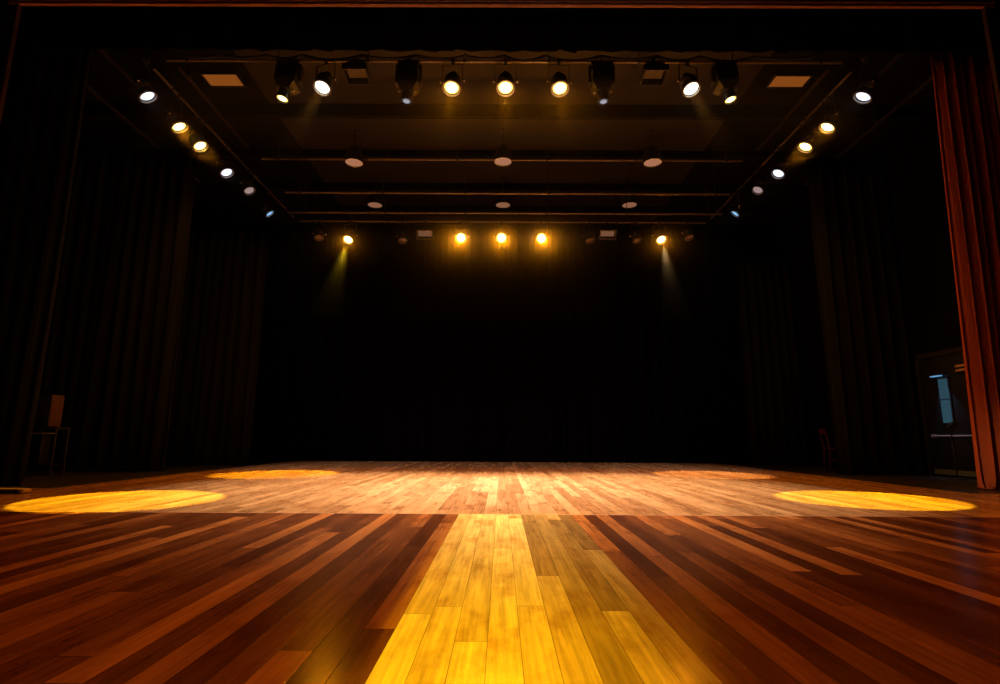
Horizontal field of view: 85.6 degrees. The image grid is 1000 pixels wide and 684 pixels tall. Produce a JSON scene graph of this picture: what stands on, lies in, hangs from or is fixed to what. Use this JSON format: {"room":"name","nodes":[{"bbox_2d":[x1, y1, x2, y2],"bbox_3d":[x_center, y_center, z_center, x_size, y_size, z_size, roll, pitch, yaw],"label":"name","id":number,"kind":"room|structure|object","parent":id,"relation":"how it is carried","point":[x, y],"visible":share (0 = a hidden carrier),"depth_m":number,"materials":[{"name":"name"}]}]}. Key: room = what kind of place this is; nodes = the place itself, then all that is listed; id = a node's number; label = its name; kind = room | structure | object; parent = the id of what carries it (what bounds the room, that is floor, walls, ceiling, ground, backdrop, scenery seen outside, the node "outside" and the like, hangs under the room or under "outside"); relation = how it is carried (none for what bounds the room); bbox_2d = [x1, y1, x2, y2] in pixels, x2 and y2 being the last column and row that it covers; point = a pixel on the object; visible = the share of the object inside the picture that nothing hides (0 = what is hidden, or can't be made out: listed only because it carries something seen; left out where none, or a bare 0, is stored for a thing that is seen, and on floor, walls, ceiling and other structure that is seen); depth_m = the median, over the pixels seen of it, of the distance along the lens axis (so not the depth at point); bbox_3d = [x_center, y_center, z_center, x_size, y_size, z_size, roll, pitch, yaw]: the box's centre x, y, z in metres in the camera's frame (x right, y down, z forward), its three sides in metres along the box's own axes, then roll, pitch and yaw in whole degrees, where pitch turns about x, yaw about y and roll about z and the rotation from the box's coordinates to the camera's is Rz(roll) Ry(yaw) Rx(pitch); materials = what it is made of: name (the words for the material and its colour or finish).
{"room":"theater stage","nodes":[
{"label":"theater stage","id":0,"kind":"room"},
{"bbox_2d":[78,139,196,230],"bbox_3d":[-9.262,-0.890,11.568,0.200,7.000,9.170,0,-10,0],"label":"wall","id":1,"kind":"structure","parent":0,"point":[81,143],"depth_m":15.94,"materials":[{"name":"black paint"}]},
{"bbox_2d":[197,223,767,462],"bbox_3d":[-0.553,-0.096,15.761,17.200,7.000,0.200,0,-10,0],"label":"wall","id":2,"kind":"structure","parent":0,"point":[200,226],"depth_m":16.26,"materials":[{"name":"black paint"}]},
{"bbox_2d":[0,460,999,683],"bbox_3d":[-0.592,1.778,5.982,19.600,0.126,18.600,0,-10,0],"label":"floor","id":3,"kind":"structure","parent":0,"point":[293,572],"depth_m":2.59,"materials":[{"name":"brown wood"}]},
{"bbox_2d":[0,488,31,493],"bbox_3d":[-6.164,1.694,6.162,1.548,0.053,0.160,0,-10,0],"label":"bar","id":4,"kind":"object","parent":3,"relation":"on","point":[2,490],"visible":1,"depth_m":6.09,"materials":[{"name":"brown wood"}]},
{"bbox_2d":[0,49,90,486],"bbox_3d":[-7.556,-1.398,7.418,3.044,6.533,0.235,0,-10,0],"label":"curtain","id":5,"kind":"object","parent":3,"relation":"on","point":[40,126],"visible":0.83,"depth_m":7.45,"materials":[{"name":"grey fabric"}]},
{"bbox_2d":[27,427,70,475],"bbox_3d":[-7.739,1.816,9.001,0.850,0.777,0.354,0,-10,0],"label":"equipment cart","id":6,"kind":"object","parent":3,"relation":"on","point":[40,441],"visible":0.52,"depth_m":8.94,"materials":[{"name":"metal"}]},
{"bbox_2d":[27,464,62,465],"bbox_3d":[-7.740,2.041,8.960,0.800,0.020,0.260,0,-10,0],"label":"shelf","id":7,"kind":"object","parent":6,"relation":"attached to","point":[27,464],"depth_m":8.93,"materials":[{"name":"metal"}]},
{"bbox_2d":[34,392,64,426],"bbox_3d":[-7.697,1.144,9.117,0.428,0.583,0.276,0,-10,0],"label":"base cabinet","id":8,"kind":"object","parent":6,"relation":"on","point":[49,410],"visible":0.62,"depth_m":9.01,"materials":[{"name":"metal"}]},
{"bbox_2d":[33,427,70,428],"bbox_3d":[-7.737,1.448,9.066,0.850,0.030,0.310,0,-10,0],"label":"shelf","id":9,"kind":"object","parent":6,"relation":"attached to","point":[33,427],"depth_m":8.91,"materials":[{"name":"metal"}]},
{"bbox_2d":[26,147,197,470],"bbox_3d":[-7.664,-0.802,10.487,2.936,6.434,0.260,0,-10,0],"label":"curtain","id":10,"kind":"object","parent":3,"relation":"on","point":[112,346],"visible":0.87,"depth_m":10.46,"materials":[{"name":"grey fabric"}]},
{"bbox_2d":[165,230,268,464],"bbox_3d":[-7.448,0.023,12.832,3.455,5.636,0.263,0,-10,0],"label":"curtain","id":11,"kind":"object","parent":3,"relation":"on","point":[212,409],"visible":0.6,"depth_m":12.79,"materials":[{"name":"grey fabric"}]},
{"bbox_2d":[202,227,770,462],"bbox_3d":[-0.467,-0.031,15.453,16.860,6.736,0.264,0,-10,0],"label":"curtain","id":12,"kind":"object","parent":3,"relation":"on","point":[564,348],"visible":0.83,"depth_m":15.40,"materials":[{"name":"fabric"}]},
{"bbox_2d":[735,256,807,464],"bbox_3d":[7.250,0.405,14.528,1.519,5.633,0.239,0,-10,4],"label":"curtain","id":13,"kind":"object","parent":3,"relation":"on","point":[772,386],"visible":1,"depth_m":14.49,"materials":[{"name":"grey fabric"}]},
{"bbox_2d":[819,429,836,468],"bbox_3d":[7.617,2.430,12.305,0.475,0.896,0.420,-2,-10,12],"label":"wooden chair","id":14,"kind":"object","parent":3,"relation":"on","point":[821,431],"visible":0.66,"depth_m":12.36,"materials":[{"name":"red wood"}]},
{"bbox_2d":[805,156,926,474],"bbox_3d":[7.217,-0.679,10.709,1.656,6.434,0.261,0,-10,0],"label":"curtain","id":15,"kind":"object","parent":3,"relation":"on","point":[876,428],"visible":1,"depth_m":10.67,"materials":[{"name":"grey fabric"}]},
{"bbox_2d":[946,421,968,479],"bbox_3d":[7.668,1.824,9.125,0.290,0.975,0.290,0,-10,0],"label":"microphone stand","id":16,"kind":"object","parent":3,"relation":"on","point":[951,422],"visible":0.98,"depth_m":9.10,"materials":[{"name":"black metal"}]},
{"bbox_2d":[930,52,999,488],"bbox_3d":[7.274,-1.260,7.722,1.724,6.536,0.356,0,-10,0],"label":"curtain","id":17,"kind":"object","parent":3,"relation":"on","point":[968,120],"visible":0.9,"depth_m":7.78,"materials":[{"name":"red fabric"}]},
{"bbox_2d":[0,0,999,24],"bbox_3d":[-0.065,-2.734,7.190,24.200,9.200,0.120,0,-10,0],"label":"wall","id":18,"kind":"structure","parent":0,"point":[2,2],"depth_m":7.47,"materials":[{"name":"paint"}]},
{"bbox_2d":[0,4,21,123],"bbox_3d":[-6.737,-1.448,6.880,0.220,6.485,0.075,0,-10,0],"label":"trim","id":19,"kind":"structure","parent":18,"relation":"attached to","point":[10,20],"depth_m":7.33,"materials":[{"name":"paint"}]},
{"bbox_2d":[8,0,994,8],"bbox_3d":[0.005,-4.870,7.472,13.524,0.530,0.082,0,-10,0],"label":"trim","id":20,"kind":"structure","parent":18,"relation":"attached to","point":[800,4],"depth_m":7.40,"materials":[{"name":"brown wood"}]},
{"bbox_2d":[981,7,999,117],"bbox_3d":[6.708,-1.380,6.841,0.220,6.485,0.075,0,-10,0],"label":"trim","id":21,"kind":"structure","parent":18,"relation":"attached to","point":[990,16],"depth_m":7.30,"materials":[{"name":"paint"}]},
{"bbox_2d":[79,49,933,224],"bbox_3d":[-0.543,-4.368,12.067,17.600,0.120,9.170,0,-10,0],"label":"ceiling","id":22,"kind":"structure","parent":0,"point":[478,87],"depth_m":11.37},
{"bbox_2d":[98,49,133,82],"bbox_3d":[-6.267,-4.670,9.019,0.070,0.413,1.400,0,-10,0],"label":"rail","id":23,"kind":"object","parent":22,"relation":"attached to","point":[106,53],"visible":0.46,"depth_m":8.78,"materials":[{"name":"black metal"}]},
{"bbox_2d":[86,66,200,183],"bbox_3d":[-7.100,-4.306,10.947,0.070,0.463,3.780,0,-10,0],"label":"rail","id":24,"kind":"object","parent":22,"relation":"attached to","point":[89,87],"visible":0.6,"depth_m":10.14,"materials":[{"name":"black metal"}]},
{"bbox_2d":[178,63,249,148],"bbox_3d":[-5.354,-4.491,10.280,0.070,0.313,2.550,0,-10,0],"label":"rail","id":25,"kind":"object","parent":22,"relation":"attached to","point":[188,77],"visible":0.92,"depth_m":9.96,"materials":[{"name":"black metal"}]},
{"bbox_2d":[198,71,247,87],"bbox_3d":[-4.981,-4.726,9.725,0.682,0.044,0.404,0,-10,0],"label":"ceiling light","id":26,"kind":"object","parent":22,"relation":"attached to","point":[214,79],"visible":1,"depth_m":9.71,"materials":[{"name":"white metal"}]},
{"bbox_2d":[203,75,243,85],"bbox_3d":[-4.981,-4.728,9.726,0.602,0.020,0.324,0,-10,0],"label":"diffuser","id":27,"kind":"object","parent":26,"relation":"attached to","point":[212,80],"depth_m":9.74,"materials":[{"name":"white plastic"}]},
{"bbox_2d":[153,68,293,217],"bbox_3d":[-5.807,-4.157,12.137,0.074,0.305,6.180,0,-10,0],"label":"rail","id":28,"kind":"object","parent":22,"relation":"hanging from","point":[171,88],"visible":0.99,"depth_m":10.98,"materials":[{"name":"metal"}]},
{"bbox_2d":[132,58,157,103],"bbox_3d":[-5.780,-4.285,8.815,0.346,0.766,0.370,-4,-11,21],"label":"spotlight","id":29,"kind":"object","parent":28,"relation":"hanging from","point":[145,93],"visible":1,"depth_m":8.73,"materials":[{"name":"black metal"}]},
{"bbox_2d":[166,92,187,133],"bbox_3d":[-5.780,-4.127,9.705,0.344,0.766,0.367,10,-14,-42],"label":"spotlight","id":30,"kind":"object","parent":28,"relation":"hanging from","point":[175,120],"visible":1,"depth_m":9.60,"materials":[{"name":"black metal"}]},
{"bbox_2d":[188,115,208,151],"bbox_3d":[-5.777,-4.018,10.385,0.344,0.742,0.366,7,-12,-34],"label":"spotlight","id":31,"kind":"object","parent":28,"relation":"hanging from","point":[197,140],"visible":1,"depth_m":10.28,"materials":[{"name":"black metal"}]},
{"bbox_2d":[216,143,233,177],"bbox_3d":[-5.774,-3.830,11.395,0.346,0.759,0.369,5,-11,-24],"label":"spotlight","id":32,"kind":"object","parent":28,"relation":"hanging from","point":[224,168],"visible":1,"depth_m":11.29,"materials":[{"name":"black metal"}]},
{"bbox_2d":[240,167,255,195],"bbox_3d":[-5.774,-3.696,12.422,0.319,0.663,0.344,3,-11,-16],"label":"spotlight","id":33,"kind":"object","parent":28,"relation":"hanging from","point":[247,187],"visible":1,"depth_m":12.33,"materials":[{"name":"black metal"}]},
{"bbox_2d":[259,188,274,217],"bbox_3d":[-5.771,-3.467,13.428,0.335,0.763,0.349,-3,-11,18],"label":"spotlight","id":34,"kind":"object","parent":28,"relation":"hanging from","point":[265,209],"visible":1,"depth_m":13.32,"materials":[{"name":"black metal"}]},
{"bbox_2d":[345,130,362,167],"bbox_3d":[-3.048,-4.088,11.342,0.380,0.710,0.380,0,-10,0],"label":"round ceiling light","id":35,"kind":"object","parent":22,"relation":"hanging from","point":[353,157],"visible":1,"depth_m":11.20,"materials":[{"name":"black metal"}]},
{"bbox_2d":[345,159,362,165],"bbox_3d":[-3.050,-3.747,11.281,0.350,0.015,0.350,0,-10,0],"label":"diffuser","id":36,"kind":"object","parent":35,"relation":"attached to","point":[350,162],"depth_m":11.26,"materials":[{"name":"white plastic"}]},
{"bbox_2d":[367,178,382,208],"bbox_3d":[-3.086,-3.722,13.400,0.380,0.710,0.380,0,-10,0],"label":"round ceiling light","id":37,"kind":"object","parent":22,"relation":"hanging from","point":[375,201],"visible":0.88,"depth_m":13.26,"materials":[{"name":"black metal"}]},
{"bbox_2d":[368,202,381,207],"bbox_3d":[-3.088,-3.381,13.339,0.350,0.015,0.350,0,-10,0],"label":"diffuser","id":38,"kind":"object","parent":37,"relation":"attached to","point":[370,204],"depth_m":13.31,"materials":[{"name":"plastic"}]},
{"bbox_2d":[192,205,790,213],"bbox_3d":[-0.537,-3.695,15.049,17.200,0.163,0.100,0,-10,0],"label":"ceiling beam","id":39,"kind":"structure","parent":22,"relation":"attached to","point":[195,208],"depth_m":15.00,"materials":[{"name":"black metal"}]},
{"bbox_2d":[137,149,860,159],"bbox_3d":[-0.543,-4.220,12.131,17.200,0.151,0.100,0,-10,0],"label":"ceiling beam","id":40,"kind":"structure","parent":22,"relation":"attached to","point":[293,153],"depth_m":12.08,"materials":[{"name":"black metal"}]},
{"bbox_2d":[82,103,918,120],"bbox_3d":[-0.547,-4.460,10.455,17.200,0.264,0.100,0,-10,0],"label":"ceiling beam","id":41,"kind":"structure","parent":22,"relation":"attached to","point":[90,110],"depth_m":10.41,"materials":[{"name":"black metal"}]},
{"bbox_2d":[194,182,807,191],"bbox_3d":[-0.540,-3.933,13.694,17.200,0.168,0.100,0,-10,0],"label":"ceiling beam","id":42,"kind":"structure","parent":22,"relation":"attached to","point":[204,185],"depth_m":13.65,"materials":[{"name":"black metal"}]},
{"bbox_2d":[262,147,742,162],"bbox_3d":[0.040,-4.142,11.909,10.564,0.351,0.074,0,-10,0],"label":"rail","id":43,"kind":"object","parent":22,"relation":"hanging from","point":[277,158],"visible":0.99,"depth_m":11.87,"materials":[{"name":"metal"}]},
{"bbox_2d":[300,190,705,223],"bbox_3d":[0.075,-3.493,13.876,10.375,0.940,0.074,0,-10,0],"label":"rail","id":44,"kind":"object","parent":22,"relation":"hanging from","point":[313,221],"visible":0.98,"depth_m":13.78,"materials":[{"name":"metal"}]},
{"bbox_2d":[312,219,325,240],"bbox_3d":[-4.583,-2.858,13.759,0.265,0.561,0.294,-8,-13,38],"label":"spotlight","id":45,"kind":"object","parent":44,"relation":"hanging from","point":[319,234],"visible":1,"depth_m":13.71,"materials":[{"name":"black metal"}]},
{"bbox_2d":[342,220,357,244],"bbox_3d":[-3.813,-2.806,13.723,0.369,0.669,0.347,6,-11,-27],"label":"spotlight","id":46,"kind":"object","parent":44,"relation":"hanging from","point":[348,238],"visible":1,"depth_m":13.66,"materials":[{"name":"black metal"}]},
{"bbox_2d":[396,220,409,243],"bbox_3d":[-2.451,-2.813,13.747,0.265,0.631,0.294,-8,-13,38],"label":"spotlight","id":47,"kind":"object","parent":44,"relation":"hanging from","point":[402,236],"visible":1,"depth_m":13.68,"materials":[{"name":"black metal"}]},
{"bbox_2d":[414,220,435,239],"bbox_3d":[-1.906,-2.861,13.734,0.560,0.534,0.297,0,-10,0],"label":"light","id":48,"kind":"object","parent":44,"relation":"hanging from","point":[421,234],"visible":1,"depth_m":13.71,"materials":[{"name":"black metal"}]},
{"bbox_2d":[453,220,467,243],"bbox_3d":[-0.981,-2.796,13.709,0.381,0.662,0.387,-9,-13,41],"label":"spotlight","id":49,"kind":"object","parent":44,"relation":"hanging from","point":[460,237],"visible":1,"depth_m":13.60,"materials":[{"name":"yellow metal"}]},
{"bbox_2d":[493,220,509,243],"bbox_3d":[0.041,-2.793,13.707,0.381,0.657,0.387,-9,-14,43],"label":"spotlight","id":50,"kind":"object","parent":44,"relation":"hanging from","point":[501,237],"visible":1,"depth_m":13.60,"materials":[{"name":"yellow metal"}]},
{"bbox_2d":[533,220,548,243],"bbox_3d":[1.046,-2.784,13.703,0.382,0.665,0.386,9,-13,-41],"label":"spotlight","id":51,"kind":"object","parent":44,"relation":"hanging from","point":[541,237],"visible":1,"depth_m":13.59,"materials":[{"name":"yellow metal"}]},
{"bbox_2d":[583,221,594,243],"bbox_3d":[2.280,-2.800,13.735,0.265,0.608,0.294,-8,-13,38],"label":"spotlight","id":52,"kind":"object","parent":44,"relation":"hanging from","point":[589,237],"visible":1,"depth_m":13.68,"materials":[{"name":"black metal"}]},
{"bbox_2d":[596,221,617,239],"bbox_3d":[2.727,-2.849,13.723,0.560,0.513,0.297,0,-10,0],"label":"light","id":53,"kind":"object","parent":44,"relation":"hanging from","point":[604,234],"visible":1,"depth_m":13.70,"materials":[{"name":"black metal"}]},
{"bbox_2d":[629,221,641,243],"bbox_3d":[3.468,-2.797,13.732,0.265,0.603,0.294,-8,-13,38],"label":"spotlight","id":54,"kind":"object","parent":44,"relation":"hanging from","point":[636,237],"visible":1,"depth_m":13.68,"materials":[{"name":"black metal"}]},
{"bbox_2d":[652,221,666,244],"bbox_3d":[4.071,-2.784,13.707,0.348,0.631,0.370,-9,-14,42],"label":"spotlight","id":55,"kind":"object","parent":44,"relation":"hanging from","point":[660,237],"visible":1,"depth_m":13.65,"materials":[{"name":"black metal"}]},
{"bbox_2d":[681,221,693,240],"bbox_3d":[4.786,-2.833,13.736,0.265,0.517,0.294,-8,-13,38],"label":"spotlight","id":56,"kind":"object","parent":44,"relation":"hanging from","point":[688,236],"visible":1,"depth_m":13.69,"materials":[{"name":"black metal"}]},
{"bbox_2d":[494,129,511,166],"bbox_3d":[0.064,-4.084,11.267,0.380,0.710,0.380,0,-10,0],"label":"round ceiling light","id":57,"kind":"object","parent":22,"relation":"hanging from","point":[502,157],"visible":1,"depth_m":11.13,"materials":[{"name":"black metal"}]},
{"bbox_2d":[495,158,510,164],"bbox_3d":[0.062,-3.743,11.206,0.350,0.015,0.350,0,-10,0],"label":"diffuser","id":58,"kind":"object","parent":57,"relation":"attached to","point":[498,161],"depth_m":11.19,"materials":[{"name":"plastic"}]},
{"bbox_2d":[495,177,510,208],"bbox_3d":[0.076,-3.712,13.359,0.380,0.710,0.380,0,-10,0],"label":"round ceiling light","id":59,"kind":"object","parent":22,"relation":"hanging from","point":[502,201],"visible":0.91,"depth_m":13.22,"materials":[{"name":"black metal"}]},
{"bbox_2d":[496,202,509,207],"bbox_3d":[0.074,-3.371,13.299,0.350,0.015,0.350,0,-10,0],"label":"diffuser","id":60,"kind":"object","parent":59,"relation":"attached to","point":[498,204],"depth_m":13.27,"materials":[{"name":"plastic"}]},
{"bbox_2d":[165,50,842,64],"bbox_3d":[0.058,-4.669,8.741,10.856,0.422,0.151,0,-10,0],"label":"rail","id":61,"kind":"object","parent":22,"relation":"hanging from","point":[368,59],"visible":0.91,"depth_m":8.69,"materials":[{"name":"metal"}]},
{"bbox_2d":[274,58,303,103],"bbox_3d":[-3.373,-4.184,8.620,0.415,0.772,0.309,0,-10,0],"label":"spotlight","id":62,"kind":"object","parent":61,"relation":"hanging from","point":[288,75],"visible":1,"depth_m":8.52,"materials":[{"name":"black metal"}]},
{"bbox_2d":[313,58,336,96],"bbox_3d":[-2.788,-4.255,8.606,0.355,0.632,0.328,4,-11,-21],"label":"spotlight","id":63,"kind":"object","parent":61,"relation":"hanging from","point":[323,84],"visible":1,"depth_m":8.55,"materials":[{"name":"black metal"}]},
{"bbox_2d":[341,58,370,84],"bbox_3d":[-2.288,-4.382,8.646,0.390,0.361,0.361,0,-10,0],"label":"light","id":64,"kind":"object","parent":61,"relation":"hanging from","point":[356,72],"visible":1,"depth_m":8.64,"materials":[{"name":"black metal"}]},
{"bbox_2d":[395,58,422,105],"bbox_3d":[-1.458,-4.169,8.615,0.415,0.783,0.303,0,-10,0],"label":"spotlight","id":65,"kind":"object","parent":61,"relation":"hanging from","point":[408,80],"visible":1,"depth_m":8.50,"materials":[{"name":"black metal"}]},
{"bbox_2d":[440,58,464,96],"bbox_3d":[-0.749,-4.247,8.603,0.352,0.626,0.324,6,-12,-30],"label":"spotlight","id":66,"kind":"object","parent":61,"relation":"hanging from","point":[451,87],"visible":1,"depth_m":8.54,"materials":[{"name":"black metal"}]},
{"bbox_2d":[493,59,517,96],"bbox_3d":[0.076,-4.244,8.602,0.355,0.622,0.326,-7,-12,35],"label":"spotlight","id":67,"kind":"object","parent":61,"relation":"hanging from","point":[505,87],"visible":1,"depth_m":8.53,"materials":[{"name":"black metal"}]},
{"bbox_2d":[546,59,571,97],"bbox_3d":[0.932,-4.238,8.598,0.354,0.628,0.325,-5,-12,29],"label":"spotlight","id":68,"kind":"object","parent":61,"relation":"hanging from","point":[559,83],"visible":1,"depth_m":8.54,"materials":[{"name":"black metal"}]},
{"bbox_2d":[588,59,614,106],"bbox_3d":[1.618,-4.156,8.606,0.415,0.779,0.303,0,-10,0],"label":"spotlight","id":69,"kind":"object","parent":61,"relation":"hanging from","point":[601,81],"visible":1,"depth_m":8.49,"materials":[{"name":"black metal"}]},
{"bbox_2d":[639,59,668,85],"bbox_3d":[2.453,-4.359,8.633,0.390,0.360,0.361,0,-10,0],"label":"light","id":70,"kind":"object","parent":61,"relation":"hanging from","point":[653,73],"visible":1,"depth_m":8.63,"materials":[{"name":"black metal"}]},
{"bbox_2d":[677,59,700,97],"bbox_3d":[3.020,-4.223,8.595,0.328,0.634,0.355,-7,-13,37],"label":"spotlight","id":71,"kind":"object","parent":61,"relation":"hanging from","point":[690,87],"visible":1,"depth_m":8.53,"materials":[{"name":"black metal"}]},
{"bbox_2d":[709,59,739,104],"bbox_3d":[3.575,-4.155,8.601,0.415,0.760,0.309,0,-10,0],"label":"spotlight","id":72,"kind":"object","parent":61,"relation":"hanging from","point":[724,76],"visible":1,"depth_m":8.49,"materials":[{"name":"black metal"}]},
{"bbox_2d":[290,175,721,215],"bbox_3d":[0.144,-3.581,13.180,10.478,1.009,0.074,0,-10,0],"label":"rail","id":73,"kind":"object","parent":22,"relation":"hanging from","point":[304,211],"visible":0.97,"depth_m":13.08,"materials":[{"name":"metal"}]},
{"bbox_2d":[285,160,729,195],"bbox_3d":[0.170,-3.790,12.476,10.225,0.843,0.074,0,-10,0],"label":"rail","id":74,"kind":"object","parent":22,"relation":"hanging from","point":[299,192],"visible":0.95,"depth_m":12.39,"materials":[{"name":"metal"}]},
{"bbox_2d":[622,177,636,208],"bbox_3d":[3.182,-3.702,13.319,0.380,0.710,0.380,0,-10,0],"label":"round ceiling light","id":75,"kind":"object","parent":22,"relation":"hanging from","point":[631,201],"visible":0.89,"depth_m":13.18,"materials":[{"name":"black metal"}]},
{"bbox_2d":[622,202,636,207],"bbox_3d":[3.180,-3.360,13.258,0.350,0.015,0.350,0,-10,0],"label":"diffuser","id":76,"kind":"object","parent":75,"relation":"attached to","point":[629,204],"depth_m":13.22,"materials":[{"name":"white plastic"}]},
{"bbox_2d":[643,130,661,167],"bbox_3d":[3.169,-4.065,11.274,0.380,0.710,0.380,0,-10,0],"label":"round ceiling light","id":77,"kind":"object","parent":22,"relation":"hanging from","point":[652,157],"visible":1,"depth_m":11.14,"materials":[{"name":"black metal"}]},
{"bbox_2d":[644,159,660,165],"bbox_3d":[3.167,-3.724,11.213,0.350,0.015,0.350,0,-10,0],"label":"diffuser","id":78,"kind":"object","parent":77,"relation":"attached to","point":[647,162],"depth_m":11.20,"materials":[{"name":"plastic"}]},
{"bbox_2d":[710,70,852,219],"bbox_3d":[5.891,-4.098,12.102,0.074,0.305,6.180,0,-10,0],"label":"rail","id":79,"kind":"object","parent":22,"relation":"hanging from","point":[823,100],"visible":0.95,"depth_m":10.95,"materials":[{"name":"metal"}]},
{"bbox_2d":[730,189,745,217],"bbox_3d":[5.856,-3.431,13.328,0.334,0.740,0.348,4,-11,-18],"label":"spotlight","id":80,"kind":"object","parent":79,"relation":"hanging from","point":[739,208],"visible":1,"depth_m":13.22,"materials":[{"name":"black metal"}]},
{"bbox_2d":[751,167,766,194],"bbox_3d":[5.863,-3.664,12.230,0.344,0.666,0.319,-6,-12,33],"label":"spotlight","id":81,"kind":"object","parent":79,"relation":"hanging from","point":[759,186],"visible":1,"depth_m":12.16,"materials":[{"name":"black metal"}]},
{"bbox_2d":[771,145,788,178],"bbox_3d":[5.850,-3.783,11.331,0.345,0.746,0.367,-5,-11,26],"label":"spotlight","id":82,"kind":"object","parent":79,"relation":"hanging from","point":[780,169],"visible":1,"depth_m":11.23,"materials":[{"name":"black metal"}]},
{"bbox_2d":[797,116,816,152],"bbox_3d":[5.850,-3.970,10.322,0.345,0.731,0.369,-6,-12,33],"label":"spotlight","id":83,"kind":"object","parent":79,"relation":"hanging from","point":[808,141],"visible":1,"depth_m":10.22,"materials":[{"name":"black metal"}]},
{"bbox_2d":[818,92,840,133],"bbox_3d":[5.848,-4.084,9.602,0.344,0.758,0.367,7,-12,-32],"label":"spotlight","id":84,"kind":"object","parent":79,"relation":"hanging from","point":[830,122],"visible":1,"depth_m":9.52,"materials":[{"name":"black metal"}]},
{"bbox_2d":[853,55,878,103],"bbox_3d":[5.845,-4.226,8.658,0.346,0.810,0.369,4,-11,-21],"label":"spotlight","id":85,"kind":"object","parent":79,"relation":"hanging from","point":[867,89],"visible":1,"depth_m":8.57,"materials":[{"name":"black metal"}]},
{"bbox_2d":[764,73,814,88],"bbox_3d":[5.179,-4.678,9.677,0.698,0.044,0.383,0,-10,0],"label":"ceiling light","id":86,"kind":"object","parent":22,"relation":"attached to","point":[778,80],"visible":1,"depth_m":9.66,"materials":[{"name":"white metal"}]},
{"bbox_2d":[768,76,809,86],"bbox_3d":[5.180,-4.680,9.677,0.618,0.020,0.303,0,-10,0],"label":"diffuser","id":87,"kind":"object","parent":86,"relation":"attached to","point":[775,81],"depth_m":9.68,"materials":[{"name":"white plastic"}]},
{"bbox_2d":[756,66,829,150],"bbox_3d":[5.468,-4.436,10.249,0.070,0.313,2.550,0,-10,0],"label":"rail","id":88,"kind":"object","parent":22,"relation":"attached to","point":[826,72],"visible":0.92,"depth_m":9.92,"materials":[{"name":"black metal"}]},
{"bbox_2d":[803,76,932,185],"bbox_3d":[7.161,-4.279,10.649,0.070,0.463,4.300,0,-10,0],"label":"rail","id":89,"kind":"object","parent":22,"relation":"attached to","point":[876,123],"visible":0.51,"depth_m":10.13,"materials":[{"name":"black metal"}]},
{"bbox_2d":[875,53,903,77],"bbox_3d":[6.277,-4.654,8.712,0.070,0.413,0.850,0,-10,0],"label":"rail","id":90,"kind":"object","parent":22,"relation":"attached to","point":[896,56],"visible":0.46,"depth_m":8.67,"materials":[{"name":"black metal"}]},
{"bbox_2d":[768,93,961,474],"bbox_3d":[8.138,-0.802,11.517,0.200,7.000,9.170,0,-10,0],"label":"wall","id":91,"kind":"structure","parent":0,"point":[910,151],"depth_m":10.69,"materials":[{"name":"black paint"}]},
{"bbox_2d":[914,346,976,479],"bbox_3d":[7.968,1.257,9.549,0.108,2.255,1.325,0,-10,0],"label":"door","id":92,"kind":"structure","parent":91,"relation":"in","point":[944,398],"depth_m":9.66,"materials":[{"name":"paint"}]},
{"bbox_2d":[929,371,946,376],"bbox_3d":[7.936,0.581,9.775,0.096,0.086,0.340,0,-10,0],"label":"wall lamp","id":93,"kind":"object","parent":92,"relation":"attached to","point":[940,373],"visible":1,"depth_m":9.75,"materials":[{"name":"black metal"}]},
{"bbox_2d":[955,363,964,373],"bbox_3d":[7.978,0.447,9.278,0.094,0.170,0.300,0,-10,0],"label":"wall box","id":94,"kind":"object","parent":91,"relation":"attached to","point":[960,368],"visible":0.54,"depth_m":9.33,"materials":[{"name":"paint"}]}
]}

